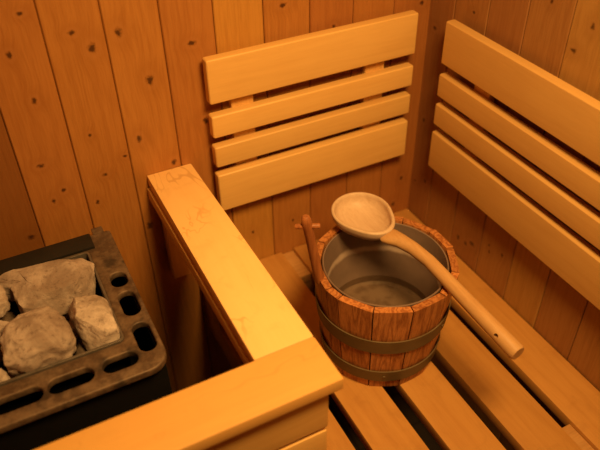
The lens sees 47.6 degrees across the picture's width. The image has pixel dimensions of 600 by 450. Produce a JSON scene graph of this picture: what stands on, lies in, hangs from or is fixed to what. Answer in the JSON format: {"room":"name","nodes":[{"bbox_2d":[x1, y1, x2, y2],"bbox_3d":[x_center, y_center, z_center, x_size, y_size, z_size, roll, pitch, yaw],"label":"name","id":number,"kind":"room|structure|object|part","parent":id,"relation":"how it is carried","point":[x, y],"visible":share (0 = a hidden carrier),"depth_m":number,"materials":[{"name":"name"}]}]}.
{"room":"spa","nodes":[
{"label":"spa","id":0,"kind":"room"},
{"bbox_2d":[0,0,430,393],"bbox_3d":[-0.305,-0.278,1.173,1.270,1.970,0.030,-19,42,-20],"label":"wall","id":1,"kind":"structure","parent":0,"point":[98,98],"depth_m":1.25,"materials":[{"name":"brown wood"}]},
{"bbox_2d":[202,10,417,209],"bbox_3d":[0.029,-0.233,1.382,0.450,0.333,0.037,-19,42,-20],"label":"backrest","id":2,"kind":"object","parent":1,"relation":"attached to","point":[234,76],"visible":0.93,"depth_m":1.35,"materials":[{"name":"wood"}]},
{"bbox_2d":[328,386,442,449],"bbox_3d":[0.161,1.049,1.120,1.270,0.030,1.950,-19,42,-20],"label":"floor","id":3,"kind":"structure","parent":0,"point":[424,434],"depth_m":1.76,"materials":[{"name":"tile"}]},
{"bbox_2d":[0,226,171,449],"bbox_3d":[-0.461,0.434,1.304,0.419,0.706,0.373,-19,42,-20],"label":"heater","id":4,"kind":"object","parent":3,"relation":"on","point":[40,407],"visible":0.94,"depth_m":1.04,"materials":[{"name":"black metal"}]},
{"bbox_2d":[0,320,8,362],"bbox_3d":[-0.475,0.182,1.067,0.077,0.058,0.083,-19,42,-20],"label":"stone","id":5,"kind":"object","parent":4,"relation":"on","point":[2,323],"visible":0.27,"depth_m":1.06,"materials":[{"name":"grey stone"}]},
{"bbox_2d":[0,285,9,317],"bbox_3d":[-0.514,0.129,1.106,0.077,0.045,0.066,-19,42,-20],"label":"stone","id":6,"kind":"object","parent":4,"relation":"on","point":[4,303],"visible":1,"depth_m":1.10,"materials":[{"name":"grey stone"}]},
{"bbox_2d":[0,368,10,381],"bbox_3d":[-0.457,0.230,1.009,0.048,0.044,0.032,-19,42,-20],"label":"stone","id":7,"kind":"object","parent":4,"relation":"on","point":[3,375],"visible":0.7,"depth_m":1.00,"materials":[{"name":"grey stone"}]},
{"bbox_2d":[0,312,16,321],"bbox_3d":[-0.504,0.191,1.168,0.057,0.087,0.060,-19,42,-20],"label":"stone","id":8,"kind":"object","parent":4,"relation":"in","point":[9,316],"visible":0.09,"depth_m":1.15,"materials":[{"name":"grey stone"}]},
{"bbox_3d":[-0.549,0.085,1.180,0.380,0.006,0.041,-19,42,-20],"label":"plate","id":9,"kind":"part","parent":4,"relation":"part of","materials":[{"name":"black metal"}]},
{"bbox_2d":[0,258,95,314],"bbox_3d":[-0.435,0.107,1.153,0.182,0.059,0.114,-19,42,-20],"label":"stone","id":10,"kind":"object","parent":4,"relation":"on","point":[54,284],"visible":0.8,"depth_m":1.13,"materials":[{"name":"grey stone"}]},
{"bbox_2d":[62,314,69,321],"bbox_3d":[-0.396,0.148,1.220,0.066,0.084,0.055,-19,42,-20],"label":"stone","id":11,"kind":"object","parent":4,"relation":"in","point":[66,316],"visible":0.02,"depth_m":1.19,"materials":[{"name":"grey stone"}]},
{"bbox_2d":[0,252,131,414],"bbox_3d":[-0.465,0.207,1.128,0.314,0.124,0.236,-19,42,-20],"label":"tray","id":12,"kind":"object","parent":4,"relation":"on","point":[104,288],"depth_m":1.07,"materials":[{"name":"brown metal"}]},
{"bbox_2d":[68,319,81,354],"bbox_3d":[-0.362,0.193,1.161,0.069,0.088,0.062,-19,42,-20],"label":"stone","id":13,"kind":"object","parent":4,"relation":"in","point":[78,339],"visible":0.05,"depth_m":1.12,"materials":[{"name":"grey stone"}]},
{"bbox_2d":[68,295,120,350],"bbox_3d":[-0.331,0.154,1.090,0.064,0.063,0.105,-19,42,-20],"label":"stone","id":14,"kind":"object","parent":13,"relation":"on","point":[91,316],"visible":0.93,"depth_m":1.06,"materials":[{"name":"grey stone"}]},
{"bbox_2d":[74,341,86,355],"bbox_3d":[-0.340,0.226,1.117,0.061,0.091,0.052,-19,42,-20],"label":"stone","id":15,"kind":"object","parent":4,"relation":"in","point":[80,348],"visible":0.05,"depth_m":1.09,"materials":[{"name":"grey stone"}]},
{"bbox_3d":[-0.433,0.255,1.085,0.073,0.088,0.060,-19,42,-20],"label":"stone","id":16,"kind":"object","parent":4,"relation":"in","visible":0},
{"bbox_2d":[0,306,75,376],"bbox_3d":[-0.407,0.178,1.055,0.106,0.075,0.105,-19,42,-20],"label":"stone","id":17,"kind":"object","parent":16,"relation":"on","point":[37,338],"visible":0.94,"depth_m":1.02,"materials":[{"name":"grey stone"}]},
{"bbox_2d":[35,164,342,449],"bbox_3d":[-0.395,0.446,1.245,0.728,0.760,0.594,-19,42,-20],"label":"guard rail","id":18,"kind":"object","parent":3,"relation":"on","point":[278,399],"visible":1,"depth_m":0.96,"materials":[{"name":"beige wood"}]},
{"bbox_2d":[204,209,599,449],"bbox_3d":[0.444,0.723,1.135,0.558,0.450,1.824,-19,42,-20],"label":"bench","id":19,"kind":"object","parent":3,"relation":"on","point":[379,424],"visible":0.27,"depth_m":1.28,"materials":[{"name":"brown wood"}]},
{"bbox_3d":[0.202,0.709,0.981,0.022,0.072,1.798,-19,42,-20],"label":"rail","id":20,"kind":"part","parent":19,"relation":"part of","materials":[{"name":"brown wood"}]},
{"bbox_2d":[295,214,458,385],"bbox_3d":[0.155,0.094,1.262,0.263,0.370,0.262,20,44,24],"label":"wooden bucket","id":21,"kind":"object","parent":19,"relation":"on","point":[382,313],"visible":0.94,"depth_m":1.26,"materials":[{"name":"red wood"}]},
{"bbox_2d":[331,192,523,359],"bbox_3d":[0.226,0.070,1.209,0.114,0.058,0.446,-30,47,-31],"label":"ladle","id":22,"kind":"object","parent":21,"relation":"on","point":[362,215],"visible":1,"depth_m":1.23,"materials":[{"name":"brown wood"}]},
{"bbox_2d":[331,192,394,239],"bbox_3d":[0.121,-0.009,1.292,0.113,0.038,0.137,-19,42,-20],"label":"bowl","id":23,"kind":"object","parent":22,"relation":"on","point":[362,215],"depth_m":1.31,"materials":[{"name":"brown wood"}]},
{"bbox_3d":[0.254,0.106,1.167,0.048,0.056,0.328,-25,45,-27],"label":"handle","id":24,"kind":"part","parent":22,"relation":"part of","materials":[{"name":"brown wood"}]},
{"bbox_2d":[408,0,599,449],"bbox_3d":[0.726,0.081,0.714,0.030,1.970,1.950,-19,42,-20],"label":"wall","id":25,"kind":"structure","parent":0,"point":[561,38],"depth_m":1.34,"materials":[{"name":"brown wood"}]},
{"bbox_2d":[428,19,599,309],"bbox_3d":[0.572,0.067,0.999,0.037,0.334,1.200,-19,42,-20],"label":"backrest","id":26,"kind":"object","parent":25,"relation":"attached to","point":[569,114],"visible":1,"depth_m":1.22,"materials":[{"name":"beige wood"}]}
]}

